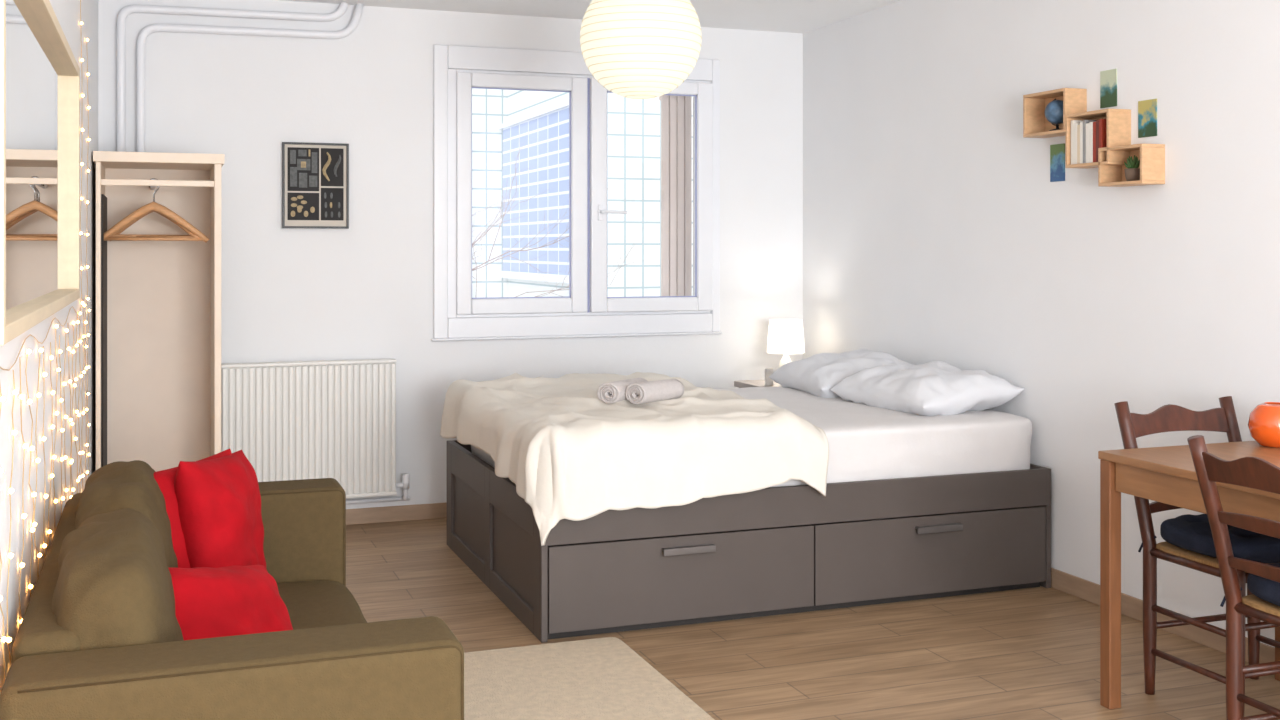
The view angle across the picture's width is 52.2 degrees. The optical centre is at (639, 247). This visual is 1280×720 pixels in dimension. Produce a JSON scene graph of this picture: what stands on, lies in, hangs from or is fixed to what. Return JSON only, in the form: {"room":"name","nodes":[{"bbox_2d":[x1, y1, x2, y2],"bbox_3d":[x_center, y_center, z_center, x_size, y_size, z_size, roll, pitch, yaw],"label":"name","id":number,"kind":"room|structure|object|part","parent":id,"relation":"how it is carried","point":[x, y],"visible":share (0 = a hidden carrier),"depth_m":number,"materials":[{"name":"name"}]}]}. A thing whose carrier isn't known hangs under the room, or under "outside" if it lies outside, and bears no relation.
{"room":"studio apartment","nodes":[
{"label":"studio apartment","id":0,"kind":"room"},
{"bbox_2d":[0,0,97,692],"bbox_3d":[-1.173,0.080,2.145,0.200,2.500,8.435,0,0,-20],"label":"wall","id":1,"kind":"structure","parent":0,"point":[67,12],"depth_m":3.36,"materials":[{"name":"paint"}]},
{"bbox_2d":[0,0,79,345],"bbox_3d":[-1.319,-0.190,2.893,0.041,0.674,1.980,0,0,-20],"label":"wall mirror","id":2,"kind":"object","parent":1,"relation":"attached to","point":[40,71],"visible":1,"depth_m":2.76,"materials":[{"name":"brown wood"}]},
{"bbox_2d":[0,0,90,681],"bbox_3d":[-1.340,0.015,2.917,0.013,2.061,4.400,0,0,-20],"label":"fairy lights","id":3,"kind":"object","parent":1,"relation":"attached to","point":[7,639],"visible":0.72,"depth_m":3.20,"materials":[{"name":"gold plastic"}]},
{"bbox_2d":[98,0,802,508],"bbox_3d":[-0.822,0.080,6.633,3.552,2.500,0.250,0,0,-20],"label":"wall","id":4,"kind":"structure","parent":0,"point":[364,290],"depth_m":6.35,"materials":[{"name":"paint"}]},
{"bbox_2d":[117,2,363,151],"bbox_3d":[-1.844,0.077,6.088,1.102,2.507,0.038,0,0,-20],"label":"pipes","id":5,"kind":"object","parent":4,"relation":"attached to","point":[136,8],"visible":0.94,"depth_m":5.97,"materials":[{"name":"white plastic"}]},
{"bbox_2d":[282,142,348,228],"bbox_3d":[-1.544,-0.296,6.221,0.308,0.407,0.026,0,0,-20],"label":"framed poster","id":6,"kind":"object","parent":4,"relation":"attached to","point":[315,176],"visible":1,"depth_m":6.22,"materials":[{"name":"paper"}]},
{"bbox_2d":[221,358,410,503],"bbox_3d":[-1.520,0.879,6.175,0.878,0.692,0.125,0,0,-20],"label":"radiator","id":7,"kind":"object","parent":4,"relation":"attached to","point":[336,419],"visible":0.7,"depth_m":6.12,"materials":[{"name":"metal"}]},
{"bbox_2d":[346,502,446,524],"bbox_3d":[-0.783,1.292,6.508,3.540,0.075,0.012,0,0,-20],"label":"baseboard","id":8,"kind":"structure","parent":4,"relation":"attached to","point":[432,510],"depth_m":6.35,"materials":[{"name":"wood"}]},
{"bbox_2d":[431,44,721,340],"bbox_3d":[-0.295,-0.271,6.678,1.550,1.458,0.027,0,0,-20],"label":"window frame","id":9,"kind":"structure","parent":4,"relation":"attached to","point":[445,57],"depth_m":6.56,"materials":[{"name":"white plastic"}]},
{"bbox_2d":[448,69,712,317],"bbox_3d":[-0.283,-0.270,6.683,1.415,1.230,0.168,0,0,-20],"label":"window","id":10,"kind":"structure","parent":4,"relation":"in","point":[451,72],"depth_m":6.66,"materials":[{"name":"white plastic"}]},
{"bbox_2d":[471,87,570,298],"bbox_3d":[-0.597,-0.273,6.577,0.519,1.053,0.010,0,0,-20],"label":"seal","id":11,"kind":"object","parent":10,"relation":"attached to","point":[569,296],"depth_m":6.64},
{"bbox_3d":[-0.594,-0.270,6.583,0.678,1.200,0.060,0,0,-20],"label":"sash","id":12,"kind":"part","parent":10,"relation":"part of","materials":[{"name":"white wood"}]},
{"bbox_2d":[587,78,589,311],"bbox_3d":[-0.273,-0.270,6.711,0.018,1.200,0.042,0,0,-20],"label":"meeting gap","id":13,"kind":"object","parent":10,"relation":"attached to","point":[588,79],"visible":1,"depth_m":6.69,"materials":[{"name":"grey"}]},
{"bbox_3d":[-0.140,-0.180,6.674,0.142,0.080,0.054,0,0,-20],"label":"handle","id":14,"kind":"part","parent":10,"relation":"part of","materials":[{"name":"silver metal"}]},
{"bbox_3d":[0.060,-0.270,6.808,0.677,1.200,0.060,0,0,-20],"label":"sash","id":15,"kind":"part","parent":10,"relation":"part of","materials":[{"name":"white plastic"}]},
{"bbox_2d":[607,91,696,297],"bbox_3d":[0.061,-0.273,6.803,0.504,1.063,0.010,0,0,-20],"label":"seal","id":16,"kind":"object","parent":10,"relation":"attached to","point":[607,91],"depth_m":6.88,"materials":[{"name":"grey rubber"}]},
{"bbox_2d":[659,95,691,295],"bbox_3d":[0.195,-0.270,7.188,0.180,1.200,0.040,0,0,-20],"label":"shutter","id":17,"kind":"object","parent":4,"relation":"attached to","point":[676,111],"visible":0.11,"depth_m":7.17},
{"bbox_2d":[281,0,901,32],"bbox_3d":[0.588,-1.245,2.791,3.952,0.150,8.435,0,0,-20],"label":"ceiling","id":18,"kind":"structure","parent":0,"point":[790,16],"depth_m":6.38,"materials":[{"name":"paint"}]},
{"bbox_2d":[580,0,701,98],"bbox_3d":[0.003,-0.868,4.901,0.457,0.605,0.457,0,0,33],"label":"paper lantern","id":19,"kind":"object","parent":18,"relation":"hanging from","point":[635,49],"visible":1,"depth_m":4.73,"materials":[{"name":"beige paper"}]},
{"bbox_2d":[346,518,1279,719],"bbox_3d":[0.588,1.405,2.791,3.952,0.150,8.435,0,0,-20],"label":"floor","id":20,"kind":"structure","parent":0,"point":[1026,653],"depth_m":4.29,"materials":[{"name":"brown wood"}]},
{"bbox_2d":[93,151,224,471],"bbox_3d":[-2.058,0.469,5.601,0.507,1.722,0.515,0,0,-20],"label":"wardrobe","id":21,"kind":"object","parent":20,"relation":"on","point":[158,214],"visible":0.89,"depth_m":5.79,"materials":[{"name":"beige wood"}]},
{"bbox_2d":[0,460,463,719],"bbox_3d":[-0.966,0.936,3.020,0.752,0.788,1.785,0,0,-20],"label":"sofa","id":22,"kind":"object","parent":20,"relation":"on","point":[99,636],"visible":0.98,"depth_m":2.30,"materials":[{"name":"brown fabric"}]},
{"bbox_3d":[-1.262,0.960,2.911,0.120,0.580,1.385,0,0,-20],"label":"backrest","id":23,"kind":"part","parent":22,"relation":"part of","materials":[{"name":"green fabric"}]},
{"bbox_2d":[51,508,183,650],"bbox_3d":[-1.037,0.769,2.621,0.249,0.439,0.718,0,0,-20],"label":"cushion","id":24,"kind":"object","parent":22,"relation":"on","point":[112,586],"depth_m":2.36,"materials":[{"name":"brown fabric"}]},
{"bbox_2d":[75,460,177,567],"bbox_3d":[-1.281,0.767,3.278,0.256,0.450,0.716,0,0,-20],"label":"cushion","id":25,"kind":"object","parent":22,"relation":"on","point":[118,485],"depth_m":3.10,"materials":[{"name":"brown fabric"}]},
{"bbox_2d":[153,449,231,567],"bbox_3d":[-1.167,0.745,3.427,0.204,0.388,0.374,0,0,25],"label":"throw pillow","id":26,"kind":"object","parent":22,"relation":"on","point":[165,479],"visible":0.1,"depth_m":3.31,"materials":[{"name":"fabric"}]},
{"bbox_3d":[-1.239,0.973,3.764,0.752,0.555,0.200,0,0,-20],"label":"arm","id":27,"kind":"part","parent":22,"relation":"part of","materials":[{"name":"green fabric"}]},
{"bbox_2d":[174,450,265,567],"bbox_3d":[-1.099,0.740,3.460,0.191,0.403,0.365,0,0,13],"label":"throw pillow","id":28,"kind":"object","parent":22,"relation":"on","point":[219,499],"visible":0.69,"depth_m":3.34,"materials":[{"name":"fabric"}]},
{"bbox_2d":[168,565,292,639],"bbox_3d":[-0.925,0.855,2.887,0.274,0.329,0.418,0,0,37],"label":"throw pillow","id":29,"kind":"object","parent":22,"relation":"on","point":[229,600],"visible":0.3,"depth_m":2.84,"materials":[{"name":"fabric"}]},
{"bbox_3d":[-0.693,0.973,2.276,0.752,0.555,0.200,0,0,-20],"label":"arm","id":30,"kind":"part","parent":22,"relation":"part of","materials":[{"name":"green fabric"}]},
{"bbox_2d":[277,580,366,629],"bbox_3d":[-1.037,1.016,3.362,0.646,0.161,0.698,0,0,-20],"label":"seat cushion","id":31,"kind":"object","parent":22,"relation":"on","point":[309,603],"depth_m":3.46,"materials":[{"name":"brown fabric"}]},
{"bbox_2d":[464,637,714,719],"bbox_3d":[-0.197,1.319,3.481,0.860,0.022,1.660,0,0,-20],"label":"rug","id":32,"kind":"object","parent":20,"relation":"on","point":[597,678],"visible":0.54,"depth_m":3.91,"materials":[{"name":"beige carpet"}]},
{"bbox_2d":[440,349,1050,642],"bbox_3d":[0.359,0.907,5.463,2.135,0.847,1.636,0,0,-20],"label":"bed","id":33,"kind":"object","parent":20,"relation":"on","point":[865,477],"visible":0.94,"depth_m":4.80,"materials":[{"name":"grey paint"}]},
{"bbox_3d":[-0.587,1.097,5.135,0.028,0.467,1.515,0,0,-20],"label":"footboard","id":34,"kind":"part","parent":33,"relation":"part of","materials":[{"name":"grey paint"}]},
{"bbox_2d":[597,378,647,403],"bbox_3d":[-0.061,0.550,5.050,0.095,0.079,0.236,0,0,32],"label":"rolled towel","id":35,"kind":"object","parent":33,"relation":"on","point":[611,392],"visible":0.64,"depth_m":4.96,"materials":[{"name":"beige fabric"}]},
{"bbox_2d":[440,372,828,545],"bbox_3d":[-0.095,0.780,5.297,1.168,0.434,1.635,0,0,-20],"label":"duvet","id":36,"kind":"object","parent":33,"relation":"on","point":[562,464],"depth_m":4.64,"materials":[{"name":"beige fabric"}]},
{"bbox_2d":[625,379,683,403],"bbox_3d":[0.057,0.550,5.019,0.095,0.079,0.236,0,0,42],"label":"rolled towel","id":37,"kind":"object","parent":33,"relation":"on","point":[659,390],"visible":1,"depth_m":4.96,"materials":[{"name":"white fabric"}]},
{"bbox_3d":[0.407,0.799,5.498,2.020,0.280,1.486,0,0,-20],"label":"mattress","id":38,"kind":"part","parent":33,"relation":"part of","materials":[{"name":"white fabric"}]},
{"bbox_3d":[0.370,1.180,5.486,2.007,0.300,1.495,0,0,-20],"label":"drawer interior","id":39,"kind":"part","parent":33,"relation":"part of","materials":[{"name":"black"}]},
{"bbox_2d":[769,349,912,397],"bbox_3d":[0.947,0.593,6.122,0.488,0.219,0.653,0,0,-15],"label":"pillow","id":40,"kind":"object","parent":33,"relation":"on","point":[817,375],"depth_m":5.97,"materials":[{"name":"white fabric"}]},
{"bbox_2d":[830,361,1023,415],"bbox_3d":[1.195,0.594,5.509,0.492,0.215,0.692,0,0,-23],"label":"pillow","id":41,"kind":"object","parent":33,"relation":"on","point":[934,388],"depth_m":5.29,"materials":[{"name":"white fabric"}]},
{"bbox_2d":[734,380,780,387],"bbox_3d":[0.772,1.015,6.760,0.430,0.630,0.440,0,0,-20],"label":"nightstand","id":42,"kind":"object","parent":20,"relation":"on","point":[744,383],"visible":0.07,"depth_m":6.79,"materials":[{"name":"white wood"}]},
{"bbox_2d":[765,368,772,385],"bbox_3d":[0.654,0.655,6.632,0.040,0.090,0.024,0,0,-20],"label":"clock","id":43,"kind":"object","parent":42,"relation":"on","point":[768,371],"visible":0.94,"depth_m":6.62,"materials":[{"name":"white ceramic"}]},
{"bbox_2d":[767,319,804,367],"bbox_3d":[0.760,0.537,6.809,0.196,0.325,0.196,0,0,-20],"label":"bedside lamp","id":44,"kind":"object","parent":42,"relation":"on","point":[785,336],"visible":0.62,"depth_m":6.73,"materials":[{"name":"white fabric"}]},
{"bbox_2d":[1098,441,1279,708],"bbox_3d":[1.882,0.960,3.334,0.708,0.740,1.262,0,0,-20],"label":"dining table","id":45,"kind":"object","parent":20,"relation":"on","point":[1167,474],"visible":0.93,"depth_m":3.76,"materials":[{"name":"brown wood"}]},
{"bbox_2d":[1248,402,1279,447],"bbox_3d":[1.890,0.526,3.890,0.148,0.128,0.148,0,0,-20],"label":"vase","id":46,"kind":"object","parent":45,"relation":"on","point":[1264,419],"visible":1,"depth_m":3.85,"materials":[{"name":"ceramic"}]},
{"bbox_2d":[1114,396,1279,716],"bbox_3d":[1.751,0.899,3.863,0.460,0.861,0.521,0,0,-20],"label":"dining chair","id":47,"kind":"object","parent":20,"relation":"on","point":[1189,543],"visible":0.62,"depth_m":3.89,"materials":[{"name":"brown wood"}]},
{"bbox_3d":[1.771,0.893,3.809,0.410,0.030,0.360,0,0,-20],"label":"rush seat","id":48,"kind":"part","parent":47,"relation":"part of","materials":[{"name":"beige wicker"}]},
{"bbox_2d":[1160,514,1279,563],"bbox_3d":[1.773,0.839,3.804,0.430,0.088,0.395,0,0,-20],"label":"seat cushion","id":49,"kind":"object","parent":47,"relation":"on","point":[1188,538],"depth_m":3.71,"materials":[{"name":"fabric"}]},
{"bbox_2d":[1187,435,1279,719],"bbox_3d":[1.682,0.899,3.158,0.521,0.861,0.460,0,0,-20],"label":"dining chair","id":50,"kind":"object","parent":20,"relation":"on","point":[1263,580],"visible":1,"depth_m":3.25,"materials":[{"name":"brown wood"}]},
{"bbox_3d":[1.736,0.893,3.178,0.360,0.030,0.410,0,0,-20],"label":"rush seat","id":51,"kind":"part","parent":50,"relation":"part of","materials":[{"name":"beige wicker"}]},
{"bbox_2d":[1247,563,1279,605],"bbox_3d":[1.741,0.839,3.180,0.395,0.088,0.430,0,0,-20],"label":"seat cushion","id":52,"kind":"object","parent":50,"relation":"on","point":[1265,592],"depth_m":3.22,"materials":[{"name":"fabric"}]},
{"bbox_2d":[803,0,1279,646],"bbox_3d":[2.349,0.080,3.438,0.200,2.500,8.435,0,0,-20],"label":"wall","id":53,"kind":"structure","parent":0,"point":[934,229],"depth_m":5.08,"materials":[{"name":"paint"}]},
{"bbox_2d":[1050,143,1064,181],"bbox_3d":[1.630,-0.333,5.101,0.004,0.145,0.085,0,0,-20],"label":"postcard","id":54,"kind":"object","parent":53,"relation":"attached to","point":[1057,151],"visible":0.93,"depth_m":5.10},
{"bbox_2d":[1023,88,1164,186],"bbox_3d":[1.670,-0.412,4.852,0.100,0.379,0.665,0,0,-20],"label":"wall shelf","id":55,"kind":"object","parent":53,"relation":"attached to","point":[1110,164],"visible":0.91,"depth_m":4.74,"materials":[{"name":"brown wood"}]},
{"bbox_2d":[1045,98,1062,130],"bbox_3d":[1.603,-0.511,5.020,0.094,0.128,0.094,0,0,13],"label":"desk globe","id":56,"kind":"object","parent":55,"relation":"in","point":[1054,109],"visible":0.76,"depth_m":4.99},
{"bbox_2d":[1071,119,1106,163],"bbox_3d":[1.679,-0.395,4.827,0.080,0.165,0.172,0,0,-20],"label":"books","id":57,"kind":"object","parent":55,"relation":"in","point":[1087,136],"visible":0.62,"depth_m":4.81,"materials":[{"name":"white paper"}]},
{"bbox_2d":[1124,155,1139,180],"bbox_3d":[1.747,-0.282,4.630,0.057,0.094,0.056,0,0,2],"label":"potted succulent","id":58,"kind":"object","parent":55,"relation":"in","point":[1132,173],"visible":0.94,"depth_m":4.61,"materials":[{"name":"green plant"}]},
{"bbox_2d":[1100,69,1116,107],"bbox_3d":[1.731,-0.589,4.827,0.004,0.137,0.087,0,0,-20],"label":"postcard","id":59,"kind":"object","parent":53,"relation":"attached to","point":[1108,78],"visible":1,"depth_m":4.82},
{"bbox_2d":[1138,99,1156,137],"bbox_3d":[1.800,-0.460,4.636,0.004,0.131,0.091,0,0,-20],"label":"postcard","id":60,"kind":"object","parent":53,"relation":"attached to","point":[1147,109],"visible":1,"depth_m":4.63},
{"bbox_2d":[1051,567,1274,663],"bbox_3d":[2.258,1.292,3.378,0.012,0.075,7.985,0,0,-20],"label":"baseboard","id":61,"kind":"structure","parent":53,"relation":"attached to","point":[1132,607],"depth_m":4.67,"materials":[{"name":"wood"}]},
{"bbox_2d":[1124,168,1139,180],"bbox_3d":[1.746,-0.258,4.630,0.056,0.046,0.056,0,0,-20],"label":"pot","id":62,"kind":"object","parent":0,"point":[1131,174],"depth_m":4.61,"materials":[{"name":"beige ceramic"}]},
{"label":"outside","id":63,"kind":"structure","parent":0,"visible":0},
{"bbox_3d":[-1.782,1.455,13.559,22.000,0.150,13.315,0,0,-20],"label":"ground","id":64,"kind":"structure","parent":63,"visible":0},
{"bbox_2d":[472,88,507,297],"bbox_3d":[-5.023,-0.745,10.779,8.000,4.250,0.300,0,0,-20],"label":"facade","id":65,"kind":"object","parent":64,"relation":"on","point":[489,106],"visible":0.02,"depth_m":11.96,"materials":[{"name":"white tile"}]},
{"bbox_2d":[472,137,649,296],"bbox_3d":[-0.724,0.332,8.009,1.627,2.098,1.064,0,0,-3],"label":"bare tree","id":66,"kind":"object","parent":64,"relation":"on","point":[503,215],"visible":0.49,"depth_m":7.93,"materials":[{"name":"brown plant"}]},
{"bbox_2d":[508,90,692,296],"bbox_3d":[0.972,-0.695,11.861,4.000,4.150,2.400,0,0,-20],"label":"annex","id":67,"kind":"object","parent":64,"relation":"on","point":[633,125],"visible":0.02,"depth_m":10.23,"materials":[{"name":"white tile"}]},
{"bbox_2d":[500,100,568,282],"bbox_3d":[-0.882,-0.430,10.989,0.078,1.400,2.140,0,0,-20],"label":"band","id":68,"kind":"object","parent":67,"relation":"attached to","point":[503,274],"depth_m":10.83,"materials":[{"name":"blue glass"},{"name":"white concrete"}]},
{"bbox_2d":[503,106,568,274],"bbox_3d":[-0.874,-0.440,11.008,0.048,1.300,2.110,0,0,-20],"label":"building","id":69,"kind":"structure","parent":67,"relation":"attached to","point":[545,150],"depth_m":10.88,"materials":[{"name":"glass"}]}
]}

